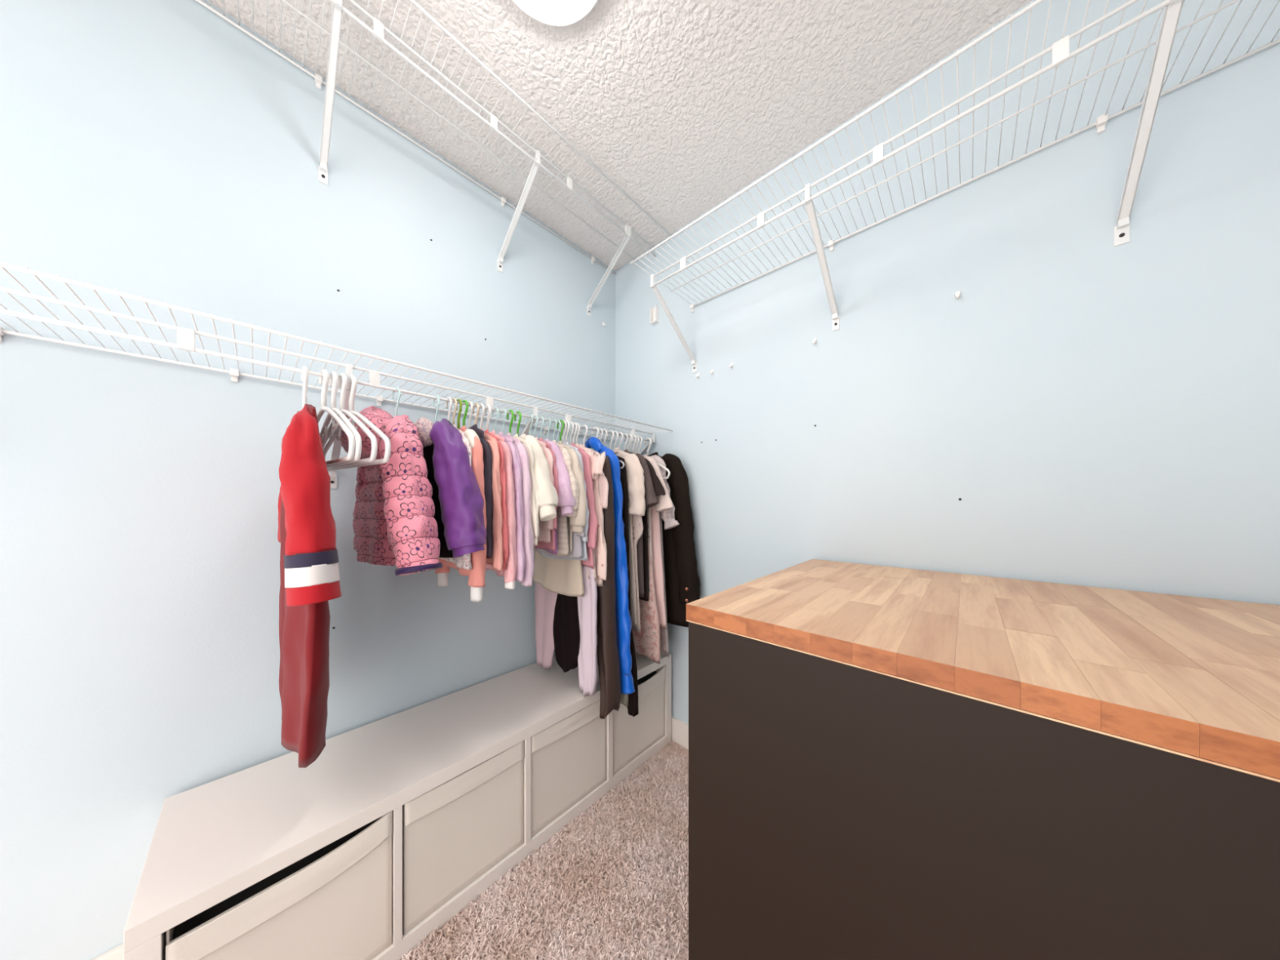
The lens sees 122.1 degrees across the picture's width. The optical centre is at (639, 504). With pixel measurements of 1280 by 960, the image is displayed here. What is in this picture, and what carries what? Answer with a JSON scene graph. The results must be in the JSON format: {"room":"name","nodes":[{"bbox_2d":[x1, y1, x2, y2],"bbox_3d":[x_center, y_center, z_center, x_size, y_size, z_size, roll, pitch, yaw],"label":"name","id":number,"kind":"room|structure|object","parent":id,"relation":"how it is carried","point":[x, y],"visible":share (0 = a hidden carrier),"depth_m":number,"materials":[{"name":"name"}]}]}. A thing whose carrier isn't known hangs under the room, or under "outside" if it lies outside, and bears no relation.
{"room":"walk-in closet","nodes":[
{"label":"walk-in closet","id":0,"kind":"room"},
{"bbox_2d":[0,0,615,959],"bbox_3d":[-0.918,-0.089,1.224,0.101,2.447,2.392,0,0,43],"label":"wall","id":1,"kind":"structure","parent":0,"point":[157,150],"depth_m":0.90,"materials":[{"name":"blue paint"}]},
{"bbox_2d":[91,943,123,959],"bbox_3d":[-0.876,1.087,1.185,0.014,0.117,2.192,0,0,43],"label":"baseboard","id":2,"kind":"structure","parent":1,"relation":"attached to","point":[117,953],"depth_m":0.81,"materials":[{"name":"white paint"}]},
{"bbox_2d":[0,262,672,488],"bbox_3d":[-0.726,-0.205,1.054,0.414,0.313,2.163,0,0,43],"label":"wire shelf","id":3,"kind":"object","parent":1,"relation":"attached to","point":[185,336],"visible":0.76,"depth_m":0.82,"materials":[{"name":"white metal"}]},
{"bbox_2d":[301,366,308,408],"bbox_3d":[-0.798,-0.236,0.843,0.258,0.183,0.008,0,0,41],"label":"clothes hanger","id":4,"kind":"object","parent":3,"relation":"hanging from","point":[304,376],"visible":0.36,"depth_m":0.84,"materials":[{"name":"white plastic"}]},
{"bbox_2d":[277,404,341,768],"bbox_3d":[-0.801,0.172,0.836,0.485,0.803,0.094,0,0,41],"label":"jersey","id":5,"kind":"object","parent":4,"relation":"hanging from","point":[309,574],"visible":1,"depth_m":0.73,"materials":[{"name":"red fabric"}]},
{"bbox_2d":[316,368,355,466],"bbox_3d":[-0.774,-0.211,0.868,0.421,0.237,0.012,0,0,36],"label":"clothes hanger","id":6,"kind":"object","parent":3,"relation":"hanging from","point":[324,381],"visible":0.73,"depth_m":0.82,"materials":[{"name":"white plastic"}]},
{"bbox_2d":[320,371,361,468],"bbox_3d":[-0.762,-0.211,0.881,0.421,0.237,0.012,0,0,38],"label":"clothes hanger","id":7,"kind":"object","parent":3,"relation":"hanging from","point":[333,383],"visible":0.65,"depth_m":0.87,"materials":[{"name":"white plastic"}]},
{"bbox_2d":[321,373,377,470],"bbox_3d":[-0.751,-0.211,0.894,0.421,0.237,0.011,0,0,35],"label":"clothes hanger","id":8,"kind":"object","parent":3,"relation":"hanging from","point":[343,384],"visible":0.66,"depth_m":0.86,"materials":[{"name":"white plastic"}]},
{"bbox_2d":[323,374,391,471],"bbox_3d":[-0.739,-0.211,0.907,0.421,0.237,0.011,0,0,33],"label":"clothes hanger","id":9,"kind":"object","parent":3,"relation":"hanging from","point":[353,388],"visible":0.71,"depth_m":0.89,"materials":[{"name":"white plastic"}]},
{"bbox_2d":[340,405,442,575],"bbox_3d":[-0.694,-0.048,0.957,0.459,0.454,0.136,0,0,36],"label":"puffer jacket","id":10,"kind":"object","parent":9,"relation":"hanging from","point":[394,523],"visible":0.9,"depth_m":0.89,"materials":[{"name":"pink fabric"}]},
{"bbox_2d":[340,405,393,459],"bbox_3d":[-0.739,-0.197,0.983,0.224,0.155,0.126,0,0,31],"label":"hood","id":11,"kind":"object","parent":10,"relation":"attached to","point":[380,418],"depth_m":0.93,"materials":[{"name":"white plastic"}]},
{"bbox_2d":[432,395,439,422],"bbox_3d":[-0.605,-0.239,1.052,0.212,0.169,0.005,0,0,40],"label":"clothes hanger","id":12,"kind":"object","parent":3,"relation":"hanging from","point":[438,399],"visible":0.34,"depth_m":1.05,"materials":[{"name":"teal plastic"}]},
{"bbox_2d":[413,417,486,558],"bbox_3d":[-0.607,-0.052,1.049,0.441,0.402,0.134,0,0,40],"label":"puffer jacket","id":13,"kind":"object","parent":12,"relation":"hanging from","point":[458,500],"visible":0.69,"depth_m":0.94,"materials":[{"name":"purple fabric"}]},
{"bbox_2d":[413,417,433,447],"bbox_3d":[-0.629,-0.206,1.024,0.125,0.092,0.072,0,0,40],"label":"hood","id":14,"kind":"object","parent":13,"relation":"attached to","point":[424,426],"depth_m":0.99,"materials":[{"name":"fabric"}]},
{"bbox_2d":[451,398,457,425],"bbox_3d":[-0.572,-0.240,1.087,0.214,0.171,0.006,0,0,39],"label":"clothes hanger","id":15,"kind":"object","parent":3,"relation":"hanging from","point":[455,399],"visible":0.12,"depth_m":1.08,"materials":[{"name":"beige plastic"}]},
{"bbox_2d":[438,423,471,569],"bbox_3d":[-0.583,-0.028,1.079,0.327,0.417,0.031,0,0,43],"label":"blouse","id":16,"kind":"object","parent":15,"relation":"hanging from","point":[464,562],"visible":0.12,"depth_m":0.99,"materials":[{"name":"white fabric"}]},
{"bbox_2d":[456,398,462,429],"bbox_3d":[-0.562,-0.240,1.098,0.215,0.172,0.007,0,0,43],"label":"clothes hanger","id":17,"kind":"object","parent":3,"relation":"hanging from","point":[459,399],"visible":0.28,"depth_m":1.09,"materials":[{"name":"green plastic"}]},
{"bbox_2d":[435,425,486,602],"bbox_3d":[-0.562,0.019,1.097,0.345,0.510,0.045,0,0,43],"label":"sweatshirt","id":18,"kind":"object","parent":17,"relation":"hanging from","point":[476,575],"visible":0.36,"depth_m":1.00,"materials":[{"name":"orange fabric"}]},
{"bbox_2d":[478,403,484,429],"bbox_3d":[-0.515,-0.240,1.149,0.214,0.171,0.007,0,0,43],"label":"clothes hanger","id":19,"kind":"object","parent":3,"relation":"hanging from","point":[481,404],"visible":0.22,"depth_m":1.14,"materials":[{"name":"white plastic"}]},
{"bbox_2d":[484,429,508,571],"bbox_3d":[-0.517,-0.020,1.150,0.359,0.433,0.029,0,0,43],"label":"shirt","id":20,"kind":"object","parent":19,"relation":"hanging from","point":[502,471],"visible":0.12,"depth_m":1.04,"materials":[{"name":"pink fabric"}]},
{"bbox_2d":[480,428,502,570],"bbox_3d":[-0.529,-0.022,1.137,0.360,0.427,0.027,0,0,43],"label":"tunic","id":21,"kind":"object","parent":20,"relation":"attached to","point":[496,558],"visible":0.19,"depth_m":1.03,"materials":[{"name":"pink fabric"}]},
{"bbox_2d":[468,424,493,558],"bbox_3d":[-0.541,-0.045,1.123,0.301,0.402,0.034,0,0,43],"label":"cardigan","id":22,"kind":"object","parent":21,"relation":"attached to","point":[487,460],"visible":0.12,"depth_m":1.02,"materials":[{"name":"grey fabric"}]},
{"bbox_2d":[484,404,491,431],"bbox_3d":[-0.501,-0.241,1.164,0.232,0.173,0.009,0,0,43],"label":"clothes hanger","id":23,"kind":"object","parent":3,"relation":"hanging from","point":[487,405],"visible":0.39,"depth_m":1.16,"materials":[{"name":"white plastic"}]},
{"bbox_2d":[485,430,517,589],"bbox_3d":[-0.502,0.008,1.164,0.361,0.487,0.032,0,0,43],"label":"sleepsuit","id":24,"kind":"object","parent":23,"relation":"hanging from","point":[509,574],"visible":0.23,"depth_m":1.05,"materials":[{"name":"pink fabric"}]},
{"bbox_2d":[492,407,498,434],"bbox_3d":[-0.484,-0.239,1.183,0.212,0.169,0.005,0,0,43],"label":"clothes hanger","id":25,"kind":"object","parent":3,"relation":"hanging from","point":[496,408],"visible":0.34,"depth_m":1.18,"materials":[{"name":"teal plastic"}]},
{"bbox_2d":[497,431,524,582],"bbox_3d":[-0.482,-0.002,1.183,0.370,0.468,0.032,0,0,43],"label":"tie dye top","id":26,"kind":"object","parent":25,"relation":"hanging from","point":[516,461],"visible":0.13,"depth_m":1.07,"materials":[{"name":"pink fabric"}]},
{"bbox_2d":[499,408,506,434],"bbox_3d":[-0.465,-0.239,1.203,0.212,0.169,0.005,0,0,43],"label":"clothes hanger","id":27,"kind":"object","parent":3,"relation":"hanging from","point":[502,409],"visible":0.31,"depth_m":1.20,"materials":[{"name":"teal plastic"}]},
{"bbox_2d":[484,432,533,586],"bbox_3d":[-0.465,0.008,1.202,0.369,0.487,0.037,0,0,43],"label":"tie dye top","id":28,"kind":"object","parent":27,"relation":"hanging from","point":[528,538],"visible":0.13,"depth_m":1.09,"materials":[{"name":"fabric"}]},
{"bbox_2d":[506,409,514,432],"bbox_3d":[-0.448,-0.240,1.222,0.215,0.172,0.007,0,0,43],"label":"clothes hanger","id":29,"kind":"object","parent":3,"relation":"hanging from","point":[511,411],"visible":0.32,"depth_m":1.21,"materials":[{"name":"green plastic"}]},
{"bbox_2d":[513,433,539,545],"bbox_3d":[-0.449,-0.053,1.223,0.366,0.365,0.030,0,0,43],"label":"long sleeve top","id":30,"kind":"object","parent":29,"relation":"hanging from","point":[535,486],"visible":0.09,"depth_m":1.11,"materials":[{"name":"beige fabric"}]},
{"bbox_2d":[514,411,521,436],"bbox_3d":[-0.429,-0.240,1.242,0.215,0.172,0.007,0,0,43],"label":"clothes hanger","id":31,"kind":"object","parent":3,"relation":"hanging from","point":[518,412],"visible":0.27,"depth_m":1.24,"materials":[{"name":"green plastic"}]},
{"bbox_2d":[518,434,558,547],"bbox_3d":[-0.429,-0.042,1.244,0.408,0.394,0.080,0,0,40],"label":"sweatshirt","id":32,"kind":"object","parent":31,"relation":"hanging from","point":[547,498],"visible":0.18,"depth_m":1.12,"materials":[{"name":"beige fabric"}]},
{"bbox_2d":[532,415,537,437],"bbox_3d":[-0.384,-0.239,1.291,0.212,0.169,0.005,0,0,43],"label":"clothes hanger","id":33,"kind":"object","parent":3,"relation":"hanging from","point":[535,415],"visible":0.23,"depth_m":1.28,"materials":[{"name":"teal plastic"}]},
{"bbox_2d":[534,437,559,551],"bbox_3d":[-0.381,-0.035,1.289,0.298,0.401,0.036,0,0,43],"label":"tee","id":34,"kind":"object","parent":33,"relation":"hanging from","point":[551,546],"visible":0.1,"depth_m":1.21,"materials":[{"name":"pink fabric"}]},
{"bbox_2d":[534,436,554,542],"bbox_3d":[-0.397,-0.048,1.277,0.301,0.376,0.032,0,0,43],"label":"blouse","id":35,"kind":"object","parent":34,"relation":"on","point":[544,527],"visible":0.17,"depth_m":1.20,"materials":[{"name":"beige fabric"}]},
{"bbox_2d":[537,416,543,438],"bbox_3d":[-0.367,-0.239,1.309,0.212,0.169,0.005,0,0,43],"label":"clothes hanger","id":36,"kind":"object","parent":3,"relation":"hanging from","point":[540,416],"visible":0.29,"depth_m":1.30,"materials":[{"name":"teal plastic"}]},
{"bbox_2d":[533,438,575,554],"bbox_3d":[-0.367,-0.030,1.310,0.368,0.411,0.062,0,0,41],"label":"sweatshirt","id":37,"kind":"object","parent":36,"relation":"hanging from","point":[566,500],"visible":0.16,"depth_m":1.20,"materials":[{"name":"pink fabric"}]},
{"bbox_2d":[544,417,551,438],"bbox_3d":[-0.347,-0.239,1.331,0.212,0.169,0.005,0,0,43],"label":"clothes hanger","id":38,"kind":"object","parent":3,"relation":"hanging from","point":[547,418],"visible":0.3,"depth_m":1.32,"materials":[{"name":"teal plastic"}]},
{"bbox_2d":[533,440,579,555],"bbox_3d":[-0.350,-0.025,1.331,0.369,0.421,0.046,0,0,43],"label":"shirt","id":39,"kind":"object","parent":38,"relation":"hanging from","point":[562,522],"visible":0.18,"depth_m":1.25,"materials":[{"name":"fabric"}]},
{"bbox_2d":[550,418,556,440],"bbox_3d":[-0.330,-0.239,1.350,0.212,0.169,0.005,0,0,43],"label":"clothes hanger","id":40,"kind":"object","parent":3,"relation":"hanging from","point":[553,419],"visible":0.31,"depth_m":1.34,"materials":[{"name":"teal plastic"}]},
{"bbox_2d":[556,440,586,552],"bbox_3d":[-0.328,-0.028,1.348,0.381,0.416,0.050,0,0,43],"label":"blouse","id":41,"kind":"object","parent":40,"relation":"hanging from","point":[576,524],"visible":0.14,"depth_m":1.23,"materials":[{"name":"beige fabric"}]},
{"bbox_2d":[554,419,560,442],"bbox_3d":[-0.317,-0.239,1.363,0.212,0.169,0.005,0,0,43],"label":"clothes hanger","id":42,"kind":"object","parent":3,"relation":"hanging from","point":[557,420],"visible":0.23,"depth_m":1.36,"materials":[{"name":"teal plastic"}]},
{"bbox_2d":[535,441,586,558],"bbox_3d":[-0.315,-0.015,1.361,0.353,0.441,0.032,0,0,43],"label":"tee","id":43,"kind":"object","parent":42,"relation":"hanging from","point":[577,553],"visible":0.1,"depth_m":1.27,"materials":[{"name":"grey fabric"}]},
{"bbox_2d":[560,420,566,442],"bbox_3d":[-0.300,-0.240,1.382,0.214,0.171,0.007,0,0,43],"label":"clothes hanger","id":44,"kind":"object","parent":3,"relation":"hanging from","point":[564,421],"visible":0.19,"depth_m":1.38,"materials":[{"name":"white plastic"}]},
{"bbox_2d":[532,450,584,596],"bbox_3d":[-0.335,0.067,1.414,0.354,0.570,0.034,0,0,43],"label":"dress","id":45,"kind":"object","parent":44,"relation":"hanging from","point":[562,576],"visible":0.35,"depth_m":1.39,"materials":[{"name":"beige fabric"}]},
{"bbox_2d":[539,441,589,560],"bbox_3d":[-0.307,-0.011,1.372,0.339,0.451,0.028,0,0,43],"label":"vest","id":46,"kind":"object","parent":45,"relation":"on","point":[584,540],"visible":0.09,"depth_m":1.28,"materials":[{"name":"white fabric"}]},
{"bbox_2d":[565,422,571,443],"bbox_3d":[-0.283,-0.239,1.400,0.212,0.169,0.005,0,0,43],"label":"clothes hanger","id":47,"kind":"object","parent":3,"relation":"hanging from","point":[569,422],"visible":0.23,"depth_m":1.39,"materials":[{"name":"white plastic"}]},
{"bbox_2d":[534,582,557,669],"bbox_3d":[-0.367,0.280,1.467,0.255,0.812,0.035,0,0,43],"label":"trousers","id":48,"kind":"object","parent":47,"relation":"hanging from","point":[544,599],"visible":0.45,"depth_m":1.48,"materials":[{"name":"pink fabric"}]},
{"bbox_2d":[566,421,574,444],"bbox_3d":[-0.277,-0.241,1.407,0.232,0.173,0.009,0,0,43],"label":"clothes hanger","id":49,"kind":"object","parent":3,"relation":"hanging from","point":[571,423],"visible":0.21,"depth_m":1.40,"materials":[{"name":"white plastic"}]},
{"bbox_2d":[577,565,598,695],"bbox_3d":[-0.223,0.291,1.358,0.185,0.835,0.047,0,0,43],"label":"trousers","id":50,"kind":"object","parent":49,"relation":"hanging from","point":[588,670],"visible":0.52,"depth_m":1.31,"materials":[{"name":"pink fabric"}]},
{"bbox_2d":[574,443,605,580],"bbox_3d":[-0.274,0.022,1.405,0.408,0.516,0.029,0,0,43],"label":"blouse","id":51,"kind":"object","parent":49,"relation":"hanging from","point":[597,460],"visible":0.12,"depth_m":1.29,"materials":[{"name":"beige fabric"}]},
{"bbox_2d":[563,420,582,456],"bbox_3d":[-0.290,-0.241,1.392,0.232,0.173,0.009,0,0,43],"label":"clothes hanger","id":52,"kind":"object","parent":3,"relation":"hanging from","point":[566,421],"visible":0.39,"depth_m":1.38,"materials":[{"name":"white plastic"}]},
{"bbox_2d":[570,442,597,568],"bbox_3d":[-0.288,0.002,1.391,0.364,0.476,0.030,0,0,43],"label":"dress","id":53,"kind":"object","parent":52,"relation":"hanging from","point":[593,522],"visible":0.18,"depth_m":1.28,"materials":[{"name":"pink fabric"}]},
{"bbox_2d":[569,422,577,443],"bbox_3d":[-0.266,-0.241,1.419,0.232,0.173,0.009,0,0,43],"label":"clothes hanger","id":54,"kind":"object","parent":3,"relation":"hanging from","point":[575,423],"visible":0.2,"depth_m":1.41,"materials":[{"name":"white plastic"}]},
{"bbox_2d":[578,444,606,586],"bbox_3d":[-0.265,0.035,1.419,0.386,0.541,0.030,0,0,43],"label":"shirt","id":55,"kind":"object","parent":54,"relation":"hanging from","point":[600,551],"visible":0.11,"depth_m":1.30,"materials":[{"name":"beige fabric"}]},
{"bbox_2d":[573,422,580,444],"bbox_3d":[-0.256,-0.241,1.429,0.232,0.173,0.009,0,0,43],"label":"clothes hanger","id":56,"kind":"object","parent":3,"relation":"hanging from","point":[578,424],"visible":0.17,"depth_m":1.42,"materials":[{"name":"white plastic"}]},
{"bbox_2d":[582,444,608,508],"bbox_3d":[-0.258,-0.023,1.430,0.390,0.426,0.032,0,0,43],"label":"blouse","id":57,"kind":"object","parent":56,"relation":"hanging from","point":[603,483],"visible":0.13,"depth_m":1.31,"materials":[{"name":"pink fabric"}]},
{"bbox_2d":[580,424,587,446],"bbox_3d":[-0.230,-0.236,1.458,0.258,0.183,0.008,0,0,43],"label":"clothes hanger","id":58,"kind":"object","parent":3,"relation":"hanging from","point":[584,425],"visible":0.33,"depth_m":1.45,"materials":[{"name":"white plastic"}]},
{"bbox_2d":[593,449,621,719],"bbox_3d":[-0.206,0.293,1.435,0.326,1.023,0.087,0,0,43],"label":"garment","id":59,"kind":"object","parent":58,"relation":"hanging from","point":[608,660],"visible":0.56,"depth_m":1.33,"materials":[{"name":"brown fabric"}]},
{"bbox_2d":[591,426,599,438],"bbox_3d":[-0.189,-0.236,1.502,0.258,0.183,0.008,0,0,43],"label":"clothes hanger","id":60,"kind":"object","parent":3,"relation":"hanging from","point":[596,428],"visible":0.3,"depth_m":1.49,"materials":[{"name":"white plastic"}]},
{"bbox_2d":[585,436,635,693],"bbox_3d":[-0.165,0.230,1.471,0.356,1.023,0.056,0,0,37],"label":"garment","id":61,"kind":"object","parent":60,"relation":"hanging from","point":[624,623],"visible":0.43,"depth_m":1.38,"materials":[{"name":"blue fabric"}]},
{"bbox_2d":[606,430,617,455],"bbox_3d":[-0.130,-0.236,1.566,0.258,0.183,0.008,0,0,43],"label":"clothes hanger","id":62,"kind":"object","parent":3,"relation":"hanging from","point":[611,431],"visible":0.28,"depth_m":1.56,"materials":[{"name":"white plastic"}]},
{"bbox_2d":[612,447,644,628],"bbox_3d":[-0.132,0.137,1.567,0.409,0.766,0.062,0,0,43],"label":"blouse","id":63,"kind":"object","parent":62,"relation":"hanging from","point":[634,470],"visible":0.23,"depth_m":1.46,"materials":[{"name":"beige fabric"}]},
{"bbox_2d":[600,428,624,468],"bbox_3d":[-0.157,-0.236,1.536,0.258,0.183,0.008,0,0,43],"label":"clothes hanger","id":64,"kind":"object","parent":3,"relation":"hanging from","point":[604,429],"visible":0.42,"depth_m":1.52,"materials":[{"name":"white plastic"}]},
{"bbox_2d":[616,455,638,716],"bbox_3d":[-0.131,0.312,1.509,0.334,1.059,0.043,0,0,43],"label":"gown","id":65,"kind":"object","parent":64,"relation":"hanging from","point":[633,708],"visible":0.3,"depth_m":1.42,"materials":[{"name":"black fabric"}]},
{"bbox_2d":[611,431,618,448],"bbox_3d":[-0.112,-0.236,1.585,0.258,0.183,0.008,0,0,43],"label":"clothes hanger","id":66,"kind":"object","parent":3,"relation":"hanging from","point":[616,432],"visible":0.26,"depth_m":1.58,"materials":[{"name":"white plastic"}]},
{"bbox_2d":[631,515,643,634],"bbox_3d":[-0.093,0.163,1.567,0.294,0.767,0.027,0,0,43],"label":"tunic","id":67,"kind":"object","parent":66,"relation":"hanging from","point":[637,521],"visible":0.06,"depth_m":1.48,"materials":[{"name":"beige fabric"}]},
{"bbox_2d":[615,431,623,449],"bbox_3d":[-0.092,-0.236,1.607,0.258,0.183,0.008,0,0,43],"label":"clothes hanger","id":68,"kind":"object","parent":3,"relation":"hanging from","point":[620,433],"visible":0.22,"depth_m":1.60,"materials":[{"name":"white plastic"}]},
{"bbox_2d":[623,448,658,597],"bbox_3d":[-0.092,0.078,1.606,0.438,0.644,0.056,0,0,43],"label":"shirt","id":69,"kind":"object","parent":68,"relation":"hanging from","point":[651,499],"visible":0.11,"depth_m":1.50,"materials":[{"name":"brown fabric"}]},
{"bbox_2d":[621,432,628,450],"bbox_3d":[-0.070,-0.236,1.630,0.258,0.183,0.008,0,0,43],"label":"clothes hanger","id":70,"kind":"object","parent":3,"relation":"hanging from","point":[624,433],"visible":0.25,"depth_m":1.62,"materials":[{"name":"white plastic"}]},
{"bbox_2d":[639,457,665,600],"bbox_3d":[-0.069,0.092,1.628,0.471,0.656,0.041,0,0,43],"label":"shirt","id":71,"kind":"object","parent":70,"relation":"hanging from","point":[659,489],"visible":0.12,"depth_m":1.54,"materials":[{"name":"grey fabric"}]},
{"bbox_2d":[624,433,631,451],"bbox_3d":[-0.055,-0.236,1.647,0.258,0.183,0.008,0,0,43],"label":"clothes hanger","id":72,"kind":"object","parent":3,"relation":"hanging from","point":[628,434],"visible":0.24,"depth_m":1.64,"materials":[{"name":"white plastic"}]},
{"bbox_2d":[636,452,673,575],"bbox_3d":[-0.050,0.122,1.653,0.515,0.716,0.045,0,0,43],"label":"shirt","id":73,"kind":"object","parent":72,"relation":"hanging from","point":[664,501],"visible":0.15,"depth_m":1.53,"materials":[{"name":"beige fabric"}]},
{"bbox_2d":[631,542,660,663],"bbox_3d":[-0.020,0.400,1.613,0.298,0.571,0.038,0,0,43],"label":"skirt","id":74,"kind":"object","parent":73,"relation":"hanging from","point":[647,644],"visible":0.27,"depth_m":1.54,"materials":[{"name":"fabric"}]},
{"bbox_2d":[629,435,636,453],"bbox_3d":[-0.033,-0.236,1.671,0.258,0.183,0.008,0,0,43],"label":"clothes hanger","id":75,"kind":"object","parent":3,"relation":"hanging from","point":[634,436],"visible":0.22,"depth_m":1.66,"materials":[{"name":"white plastic"}]},
{"bbox_2d":[651,505,666,629],"bbox_3d":[0.004,0.169,1.637,0.300,0.772,0.028,0,0,43],"label":"dress","id":76,"kind":"object","parent":75,"relation":"hanging from","point":[655,528],"visible":0.12,"depth_m":1.56,"materials":[{"name":"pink fabric"}]},
{"bbox_2d":[635,435,642,453],"bbox_3d":[-0.005,-0.236,1.701,0.258,0.183,0.008,0,0,43],"label":"clothes hanger","id":77,"kind":"object","parent":3,"relation":"hanging from","point":[640,437],"visible":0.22,"depth_m":1.69,"materials":[{"name":"white plastic"}]},
{"bbox_2d":[644,453,679,657],"bbox_3d":[0.001,0.227,1.696,0.466,0.926,0.046,0,0,43],"label":"dress","id":78,"kind":"object","parent":77,"relation":"hanging from","point":[668,516],"visible":0.12,"depth_m":1.58,"materials":[{"name":"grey fabric"}]},
{"bbox_2d":[644,437,652,455],"bbox_3d":[0.040,-0.211,1.749,0.421,0.237,0.011,0,0,43],"label":"clothes hanger","id":79,"kind":"object","parent":3,"relation":"hanging from","point":[649,438],"visible":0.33,"depth_m":1.74,"materials":[{"name":"white plastic"}]},
{"bbox_2d":[647,452,700,627],"bbox_3d":[0.060,0.149,1.730,0.075,0.799,0.552,0,0,-44],"label":"coat","id":80,"kind":"object","parent":79,"relation":"hanging from","point":[682,584],"visible":0.34,"depth_m":1.58,"materials":[{"name":"black fabric"}]},
{"bbox_2d":[632,435,670,479],"bbox_3d":[-0.021,-0.219,1.683,0.399,0.218,0.010,0,0,40],"label":"clothes hanger","id":81,"kind":"object","parent":3,"relation":"hanging from","point":[637,436],"visible":0.38,"depth_m":1.59,"materials":[{"name":"white plastic"}]},
{"bbox_2d":[195,0,671,316],"bbox_3d":[-0.725,-1.143,1.055,0.414,0.313,2.166,0,0,43],"label":"wire shelf","id":82,"kind":"object","parent":1,"relation":"attached to","point":[338,8],"visible":1,"depth_m":1.13,"materials":[{"name":"white metal"}]},
{"bbox_2d":[397,740,688,959],"bbox_3d":[-0.119,1.180,0.486,2.275,0.068,2.392,0,0,43],"label":"floor","id":83,"kind":"structure","parent":0,"point":[612,884],"depth_m":1.03,"materials":[{"name":"carpet"}]},
{"bbox_2d":[123,653,671,959],"bbox_3d":[-0.504,0.931,1.283,0.396,0.425,1.504,0,0,43],"label":"storage bench","id":84,"kind":"object","parent":83,"relation":"on","point":[211,842],"visible":0.59,"depth_m":0.91,"materials":[{"name":"white laminate"}]},
{"bbox_2d":[165,811,392,959],"bbox_3d":[-0.858,0.927,0.873,0.357,0.335,0.338,0,0,43],"label":"fabric bin","id":85,"kind":"object","parent":84,"relation":"on","point":[334,902],"visible":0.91,"depth_m":0.78,"materials":[{"name":"beige fabric"}]},
{"bbox_2d":[402,740,524,934],"bbox_3d":[-0.614,0.927,1.138,0.357,0.335,0.329,0,0,43],"label":"fabric bin","id":86,"kind":"object","parent":84,"relation":"on","point":[456,831],"visible":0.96,"depth_m":1.00,"materials":[{"name":"beige fabric"}]},
{"bbox_2d":[530,700,606,837],"bbox_3d":[-0.372,0.927,1.399,0.358,0.335,0.332,0,0,43],"label":"fabric bin","id":87,"kind":"object","parent":84,"relation":"in","point":[568,757],"visible":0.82,"depth_m":1.26,"materials":[{"name":"beige fabric"}]},
{"bbox_2d":[613,665,666,774],"bbox_3d":[-0.124,0.927,1.669,0.358,0.335,0.338,0,0,43],"label":"fabric bin","id":88,"kind":"object","parent":84,"relation":"in","point":[632,735],"visible":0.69,"depth_m":1.56,"materials":[{"name":"beige fabric"}]},
{"bbox_2d":[685,559,1279,959],"bbox_3d":[0.688,0.668,0.677,0.907,0.943,0.779,0,0,43],"label":"base cabinet","id":89,"kind":"object","parent":83,"relation":"on","point":[885,762],"visible":1,"depth_m":0.46,"materials":[{"name":"black laminate"}]},
{"bbox_2d":[207,0,1032,271],"bbox_3d":[-0.119,-1.353,0.486,2.275,0.080,2.392,0,0,43],"label":"ceiling","id":90,"kind":"structure","parent":0,"point":[682,104],"depth_m":1.10,"materials":[{"name":"white paint"}]},
{"bbox_2d":[511,0,598,26],"bbox_3d":[-0.217,-1.276,0.806,0.296,0.074,0.296,0,0,43],"label":"ceiling light","id":91,"kind":"object","parent":90,"relation":"attached to","point":[550,12],"visible":1,"depth_m":0.90,"materials":[{"name":"white plastic"}]},
{"bbox_2d":[615,0,1279,724],"bbox_3d":[0.658,-0.089,1.327,2.075,2.447,0.101,0,0,43],"label":"wall","id":92,"kind":"structure","parent":0,"point":[1086,410],"depth_m":0.96,"materials":[{"name":"blue paint"}]},
{"bbox_2d":[649,304,658,324],"bbox_3d":[0.073,-0.954,1.784,0.038,0.084,0.024,0,0,43],"label":"bracket","id":93,"kind":"object","parent":92,"relation":"attached to","point":[654,312],"visible":1,"depth_m":1.79,"materials":[{"name":"white plastic"}]},
{"bbox_2d":[671,715,688,749],"bbox_3d":[0.625,1.087,1.281,2.061,0.117,0.014,0,0,43],"label":"baseboard","id":94,"kind":"structure","parent":92,"relation":"attached to","point":[679,728],"depth_m":1.68,"materials":[{"name":"white paint"}]},
{"bbox_2d":[630,0,1279,373],"bbox_3d":[0.670,-0.763,0.968,1.549,0.313,0.414,0,0,43],"label":"wire shelf","id":95,"kind":"object","parent":92,"relation":"attached to","point":[1060,54],"visible":1,"depth_m":0.81,"materials":[{"name":"white metal"}]},
{"bbox_3d":[-0.277,-0.240,1.407,0.214,0.171,0.007,0,0,43],"label":"clothes hanger","id":96,"kind":"object","parent":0,"visible":0},
{"bbox_2d":[552,593,580,672],"bbox_3d":[-0.291,0.266,1.406,0.180,0.784,0.044,0,0,43],"label":"trousers","id":97,"kind":"object","parent":96,"relation":"hanging from","point":[566,627],"visible":0.34,"depth_m":1.38,"materials":[{"name":"black fabric"}]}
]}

